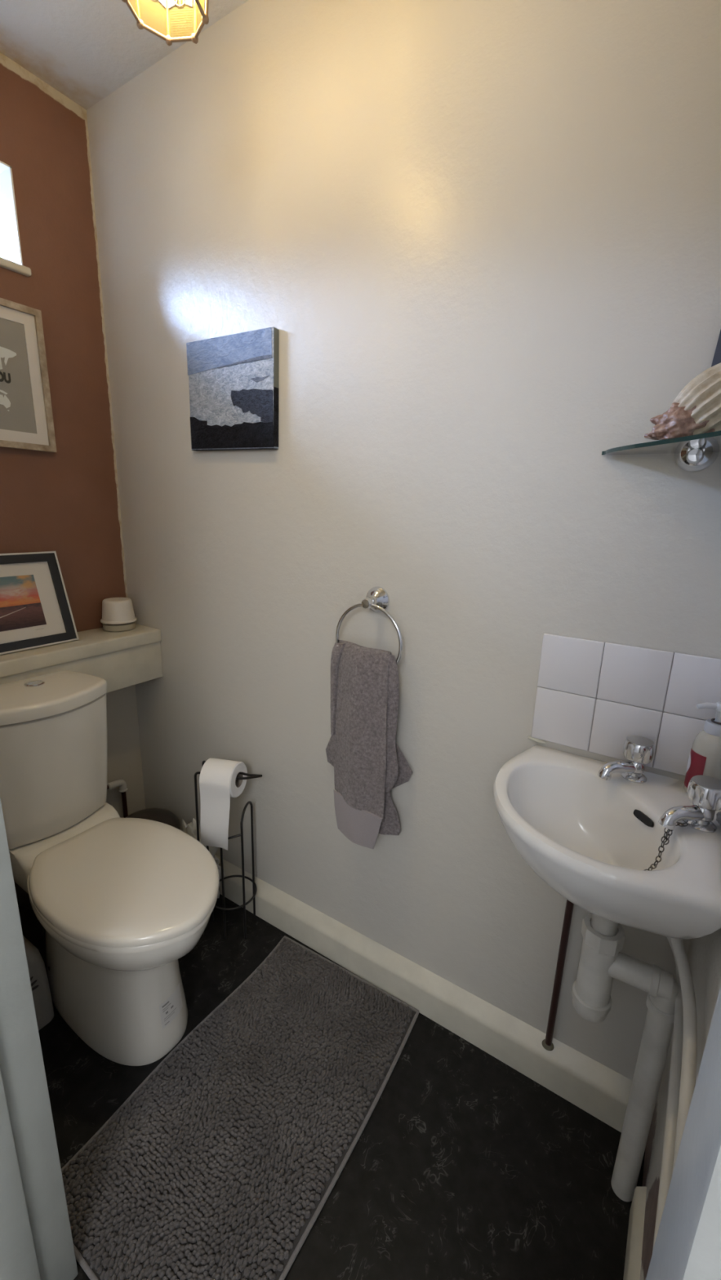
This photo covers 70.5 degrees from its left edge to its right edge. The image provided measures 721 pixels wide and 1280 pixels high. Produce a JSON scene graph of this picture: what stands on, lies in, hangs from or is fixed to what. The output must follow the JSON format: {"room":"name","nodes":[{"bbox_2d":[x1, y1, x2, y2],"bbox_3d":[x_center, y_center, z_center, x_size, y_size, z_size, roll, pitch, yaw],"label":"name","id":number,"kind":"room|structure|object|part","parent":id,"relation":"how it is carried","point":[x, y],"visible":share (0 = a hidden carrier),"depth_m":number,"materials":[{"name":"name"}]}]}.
{"room":"bathroom","nodes":[
{"label":"bathroom","id":0,"kind":"room"},
{"bbox_2d":[0,52,145,817],"bbox_3d":[-1.131,-0.268,1.374,0.300,2.267,0.870,11,17,31],"label":"wall","id":1,"kind":"structure","parent":0,"point":[66,502],"depth_m":1.42,"materials":[{"name":"brown paint"}]},
{"bbox_2d":[0,160,31,276],"bbox_3d":[-1.119,-1.022,1.136,0.299,0.234,0.558,11,17,31],"label":"window","id":2,"kind":"structure","parent":1,"relation":"in","point":[11,255],"depth_m":1.29,"materials":[{"name":"white glass"}]},
{"bbox_3d":[-1.116,-0.916,1.159,0.284,0.018,0.558,11,17,31],"label":"sill","id":3,"kind":"part","parent":2,"relation":"part of","materials":[{"name":"paint"}]},
{"bbox_2d":[0,297,57,452],"bbox_3d":[-0.979,-0.651,1.195,0.020,0.351,0.470,11,17,31],"label":"picture","id":4,"kind":"object","parent":1,"relation":"attached to","point":[26,416],"visible":1,"depth_m":1.34,"materials":[{"name":"white wood"}]},
{"bbox_2d":[0,317,36,433],"bbox_3d":[-0.983,-0.652,1.198,0.010,0.311,0.430,11,17,31],"label":"poster","id":5,"kind":"object","parent":4,"relation":"attached to","point":[18,335],"depth_m":1.33,"materials":[{"name":"grey paper"}]},
{"bbox_2d":[0,623,162,693],"bbox_3d":[-0.916,0.104,1.386,0.166,0.161,0.762,11,17,31],"label":"ledge","id":6,"kind":"object","parent":1,"relation":"attached to","point":[125,659],"visible":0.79,"depth_m":1.50,"materials":[{"name":"paint"}]},
{"bbox_2d":[0,551,79,654],"bbox_3d":[-0.941,-0.093,1.327,0.090,0.253,0.345,11,17,31],"label":"framed print","id":7,"kind":"object","parent":6,"relation":"on","point":[35,609],"visible":1,"depth_m":1.39,"materials":[{"name":"black wood"}]},
{"bbox_2d":[100,597,137,631],"bbox_3d":[-0.766,-0.082,1.614,0.105,0.096,0.105,11,17,31],"label":"air freshener","id":8,"kind":"object","parent":6,"relation":"on","point":[117,613],"visible":1,"depth_m":1.58,"materials":[{"name":"beige plastic"}]},
{"bbox_2d":[0,0,248,109],"bbox_3d":[-0.295,-1.022,-0.278,2.620,0.060,2.420,11,17,31],"label":"ceiling","id":9,"kind":"structure","parent":0,"point":[86,51],"depth_m":1.16,"materials":[{"name":"paint"}]},
{"bbox_2d":[121,0,208,45],"bbox_3d":[-0.262,-1.038,0.655,0.132,0.366,0.132,-9,18,-37],"label":"pendant lamp","id":10,"kind":"object","parent":9,"relation":"hanging from","point":[167,4],"visible":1,"depth_m":0.73,"materials":[{"name":"yellow glass"}]},
{"bbox_2d":[34,893,644,1279],"bbox_3d":[-0.363,1.232,0.298,2.620,0.060,2.420,11,17,31],"label":"floor","id":11,"kind":"structure","parent":0,"point":[464,1166],"depth_m":1.02,"materials":[{"name":"black tile"}]},
{"bbox_2d":[22,935,53,1031],"bbox_3d":[-0.859,0.839,1.215,0.147,0.216,0.167,11,17,31],"label":"pack","id":12,"kind":"object","parent":11,"relation":"on","point":[42,996],"visible":0.4,"depth_m":1.23,"materials":[{"name":"grey"}]},
{"bbox_2d":[30,976,39,991],"bbox_3d":[-0.780,0.820,1.196,0.001,0.051,0.047,11,17,31],"label":"print","id":13,"kind":"object","parent":12,"relation":"attached to","point":[34,980],"depth_m":1.21,"materials":[{"name":"black"}]},
{"bbox_2d":[0,670,219,1066],"bbox_3d":[-0.606,0.541,1.214,0.667,0.809,0.337,11,17,31],"label":"toilet","id":14,"kind":"object","parent":11,"relation":"on","point":[117,901],"visible":1,"depth_m":1.17,"materials":[{"name":"white ceramic"}]},
{"bbox_3d":[-0.783,0.137,1.237,0.220,0.035,0.294,11,17,31],"label":"cistern lid","id":15,"kind":"part","parent":14,"relation":"part of","materials":[{"name":"white ceramic"}]},
{"bbox_3d":[-0.523,0.531,1.157,0.469,0.027,0.337,11,17,31],"label":"lid","id":16,"kind":"part","parent":14,"relation":"part of","materials":[{"name":"beige plastic"}]},
{"bbox_3d":[-0.525,0.552,1.163,0.463,0.017,0.333,11,17,31],"label":"seat","id":17,"kind":"part","parent":14,"relation":"part of","materials":[{"name":"beige plastic"}]},
{"bbox_2d":[162,1000,174,1025],"bbox_3d":[-0.443,0.861,1.185,0.005,0.052,0.034,11,17,31],"label":"print","id":18,"kind":"object","parent":14,"relation":"attached to","point":[168,1006],"depth_m":1.18,"materials":[{"name":"grey"}]},
{"bbox_2d":[106,779,128,817],"bbox_3d":[-0.876,0.646,1.718,0.028,0.342,0.218,11,17,31],"label":"pipe","id":19,"kind":"object","parent":11,"relation":"on","point":[122,784],"visible":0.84,"depth_m":1.76,"materials":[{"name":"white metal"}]},
{"bbox_2d":[125,808,180,829],"bbox_3d":[-0.703,0.701,1.698,0.204,0.255,0.204,11,17,31],"label":"waste bin","id":20,"kind":"object","parent":11,"relation":"on","point":[160,815],"visible":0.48,"depth_m":1.69,"materials":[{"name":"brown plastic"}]},
{"bbox_2d":[181,817,225,897],"bbox_3d":[-0.522,0.707,1.631,0.202,0.285,0.097,11,17,31],"label":"crumpled bag","id":21,"kind":"object","parent":11,"relation":"on","point":[190,828],"visible":0.12,"depth_m":1.61,"materials":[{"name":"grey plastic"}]},
{"bbox_2d":[194,760,262,939],"bbox_3d":[-0.373,0.608,1.496,0.201,0.549,0.144,1,14,-2],"label":"stand","id":22,"kind":"object","parent":11,"relation":"on","point":[224,908],"visible":0.73,"depth_m":1.47,"materials":[{"name":"black metal"}]},
{"bbox_2d":[199,758,247,850],"bbox_3d":[-0.383,0.452,1.434,0.099,0.243,0.104,6,15,15],"label":"toilet roll","id":23,"kind":"object","parent":22,"relation":"hanging from","point":[218,782],"visible":0.97,"depth_m":1.39,"materials":[{"name":"white paper"}]},
{"bbox_3d":[-0.372,0.717,1.487,0.065,0.339,0.019,-6,16,-27],"label":"leg","id":24,"kind":"part","parent":22,"relation":"part of","materials":[{"name":"black metal"}]},
{"bbox_2d":[61,935,419,1279],"bbox_3d":[-0.223,0.988,1.116,0.475,0.020,0.736,11,17,31],"label":"bath mat","id":25,"kind":"object","parent":11,"relation":"on","point":[221,1164],"visible":0.99,"depth_m":1.04,"materials":[{"name":"grey fabric"}]},
{"bbox_2d":[86,0,720,1080],"bbox_3d":[0.229,-0.159,1.106,2.900,2.267,0.120,11,17,31],"label":"wall","id":26,"kind":"structure","parent":0,"point":[480,240],"depth_m":1.06,"materials":[{"name":"beige paint"}]},
{"bbox_2d":[186,326,279,450],"bbox_3d":[-0.323,-0.615,1.277,0.301,0.268,0.020,11,17,31],"label":"canvas painting","id":27,"kind":"object","parent":26,"relation":"attached to","point":[233,380],"visible":1,"depth_m":1.26,"materials":[{"name":"fabric"}]},
{"bbox_2d":[335,586,402,666],"bbox_3d":[0.027,-0.015,1.165,0.177,0.208,0.056,11,17,31],"label":"towel ring","id":28,"kind":"object","parent":26,"relation":"attached to","point":[377,599],"visible":0.8,"depth_m":1.15,"materials":[{"name":"silver metal"}]},
{"bbox_2d":[325,639,412,848],"bbox_3d":[-0.002,0.251,1.218,0.252,0.500,0.080,11,17,31],"label":"hand towel","id":29,"kind":"object","parent":28,"relation":"hanging from","point":[363,752],"visible":1,"depth_m":1.18,"materials":[{"name":"grey fabric"}]},
{"bbox_2d":[214,854,631,1132],"bbox_3d":[-0.109,0.851,1.475,1.667,0.110,0.030,11,17,31],"label":"baseboard","id":30,"kind":"structure","parent":26,"relation":"attached to","point":[588,1084],"depth_m":1.26,"materials":[{"name":"paint"}]},
{"bbox_2d":[541,899,573,1050],"bbox_3d":[0.429,0.587,1.060,0.026,0.662,0.026,11,17,31],"label":"pipe","id":31,"kind":"object","parent":26,"relation":"attached to","point":[547,1044],"visible":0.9,"depth_m":1.09,"materials":[{"name":"black metal"}]},
{"bbox_2d":[493,736,720,939],"bbox_3d":[0.381,0.336,0.838,0.343,0.172,0.345,11,17,31],"label":"basin","id":32,"kind":"object","parent":26,"relation":"attached to","point":[591,838],"depth_m":0.80,"materials":[{"name":"white ceramic"}]},
{"bbox_3d":[0.355,0.203,1.028,0.034,0.010,0.010,11,17,31],"label":"filler strip","id":33,"kind":"part","parent":32,"relation":"part of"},
{"bbox_2d":[571,912,679,1201],"bbox_3d":[0.460,0.734,0.926,0.166,0.639,0.069,11,17,31],"label":"trap","id":34,"kind":"object","parent":32,"relation":"attached to","point":[602,961],"visible":0.88,"depth_m":0.89,"materials":[{"name":"white plastic"}]},
{"bbox_3d":[0.477,0.574,0.879,0.101,0.048,0.048,11,17,31],"label":"outlet arm","id":35,"kind":"part","parent":34,"relation":"part of","materials":[{"name":"white plastic"}]},
{"bbox_2d":[597,735,654,783],"bbox_3d":[0.464,0.209,0.897,0.096,0.071,0.049,2,14,0],"label":"tap","id":36,"kind":"object","parent":32,"relation":"on","point":[639,751],"visible":1,"depth_m":0.89,"materials":[{"name":"silver metal"}]},
{"bbox_3d":[0.449,0.227,0.894,0.069,0.032,0.022,-1,15,-12],"label":"spout","id":37,"kind":"part","parent":36,"relation":"part of","materials":[{"name":"silver metal"}]},
{"bbox_3d":[0.487,0.194,0.893,0.049,0.036,0.050,11,17,31],"label":"handle","id":38,"kind":"part","parent":36,"relation":"part of","materials":[{"name":"silver metal"}]},
{"bbox_2d":[657,775,720,832],"bbox_3d":[0.492,0.244,0.763,0.096,0.071,0.049,2,14,0],"label":"tap","id":39,"kind":"object","parent":32,"relation":"on","point":[704,792],"visible":1,"depth_m":0.75,"materials":[{"name":"silver metal"}]},
{"bbox_2d":[644,820,688,870],"bbox_3d":[0.442,0.328,0.791,0.095,0.143,0.054,11,17,31],"label":"chain","id":40,"kind":"object","parent":39,"relation":"hanging from","point":[667,834],"visible":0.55,"depth_m":0.76,"materials":[{"name":"grey metal"}]},
{"bbox_3d":[0.477,0.262,0.759,0.069,0.032,0.022,-1,15,-12],"label":"spout","id":41,"kind":"part","parent":39,"relation":"part of","materials":[{"name":"silver metal"}]},
{"bbox_3d":[0.515,0.229,0.759,0.049,0.036,0.050,11,17,31],"label":"handle","id":42,"kind":"part","parent":39,"relation":"part of","materials":[{"name":"silver metal"}]},
{"bbox_2d":[683,701,720,791],"bbox_3d":[0.575,0.180,0.833,0.058,0.163,0.057,-8,17,-32],"label":"soap bottle","id":43,"kind":"object","parent":32,"relation":"on","point":[704,756],"visible":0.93,"depth_m":0.82,"materials":[{"name":"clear plastic"}]},
{"bbox_3d":[0.548,0.206,0.851,0.001,0.042,0.016,7,15,20],"label":"label panel","id":44,"kind":"part","parent":43,"relation":"part of","materials":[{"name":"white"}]},
{"bbox_2d":[715,811,720,825],"bbox_3d":[0.550,0.268,0.769,0.023,0.023,0.028,11,17,31],"label":"soap bar","id":45,"kind":"object","parent":32,"relation":"on","point":[718,814],"visible":1,"depth_m":0.77,"materials":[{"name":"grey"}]},
{"bbox_2d":[530,633,720,775],"bbox_3d":[0.486,0.117,0.923,0.327,0.216,0.006,11,17,31],"label":"tile backsplash","id":46,"kind":"structure","parent":26,"relation":"attached to","point":[591,695],"depth_m":0.92,"materials":[{"name":"white tile"}]},
{"bbox_2d":[601,430,720,471],"bbox_3d":[0.453,-0.270,0.694,0.267,0.060,0.267,11,17,31],"label":"glass shelf","id":47,"kind":"object","parent":26,"relation":"attached to","point":[697,452],"visible":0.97,"depth_m":0.76,"materials":[{"name":"grey"}]},
{"bbox_3d":[0.452,-0.272,0.694,0.265,0.006,0.265,11,17,31],"label":"glass panel","id":48,"kind":"part","parent":47,"relation":"part of","materials":[{"name":"grey"}]},
{"bbox_2d":[644,362,720,439],"bbox_3d":[0.480,-0.330,0.707,0.142,0.101,0.097,11,17,31],"label":"seashell","id":49,"kind":"object","parent":47,"relation":"on","point":[696,409],"visible":0.82,"depth_m":0.69,"materials":[{"name":"beige"}]},
{"bbox_2d":[711,329,720,366],"bbox_3d":[0.547,-0.375,0.700,0.035,0.195,0.150,-1,15,-12],"label":"photo frame","id":50,"kind":"object","parent":47,"relation":"on","point":[717,357],"visible":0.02,"depth_m":0.76,"materials":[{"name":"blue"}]},
{"bbox_2d":[640,928,720,1279],"bbox_3d":[0.439,0.027,0.406,0.100,2.267,0.870,11,17,31],"label":"wall","id":51,"kind":"structure","parent":0,"point":[704,954],"depth_m":0.80,"materials":[{"name":"paint"}]},
{"bbox_2d":[622,1186,646,1279],"bbox_3d":[0.345,1.082,0.687,0.016,0.079,0.604,11,17,31],"label":"baseboard","id":52,"kind":"structure","parent":51,"relation":"attached to","point":[637,1212],"depth_m":0.87,"materials":[{"name":"paint"}]},
{"bbox_2d":[652,936,683,1251],"bbox_3d":[0.349,0.656,0.662,0.113,0.489,0.657,11,17,31],"label":"supply pipe","id":53,"kind":"object","parent":51,"relation":"attached to","point":[666,1170],"visible":0.38,"depth_m":0.71,"materials":[{"name":"white plastic"}]},
{"bbox_2d":[670,937,697,1174],"bbox_3d":[0.359,0.608,0.589,0.047,0.398,0.566,9,16,26],"label":"supply pipe","id":54,"kind":"object","parent":51,"relation":"attached to","point":[688,1068],"visible":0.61,"depth_m":0.65,"materials":[{"name":"white plastic"}]},
{"bbox_3d":[-0.508,-0.040,0.556,1.668,2.267,0.100,11,17,31],"label":"wall","id":55,"kind":"structure","parent":0,"visible":0},
{"bbox_2d":[0,797,78,1279],"bbox_3d":[-0.491,0.071,0.560,0.072,2.050,0.118,11,17,31],"label":"trim","id":56,"kind":"structure","parent":55,"relation":"attached to","point":[36,1239],"depth_m":0.72,"materials":[{"name":"paint"}]},
{"bbox_2d":[645,985,720,1279],"bbox_3d":[0.147,0.191,0.167,0.072,2.050,0.118,11,17,31],"label":"door frame","id":57,"kind":"structure","parent":55,"relation":"attached to","point":[687,1245],"depth_m":0.16,"materials":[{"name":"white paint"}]}
]}

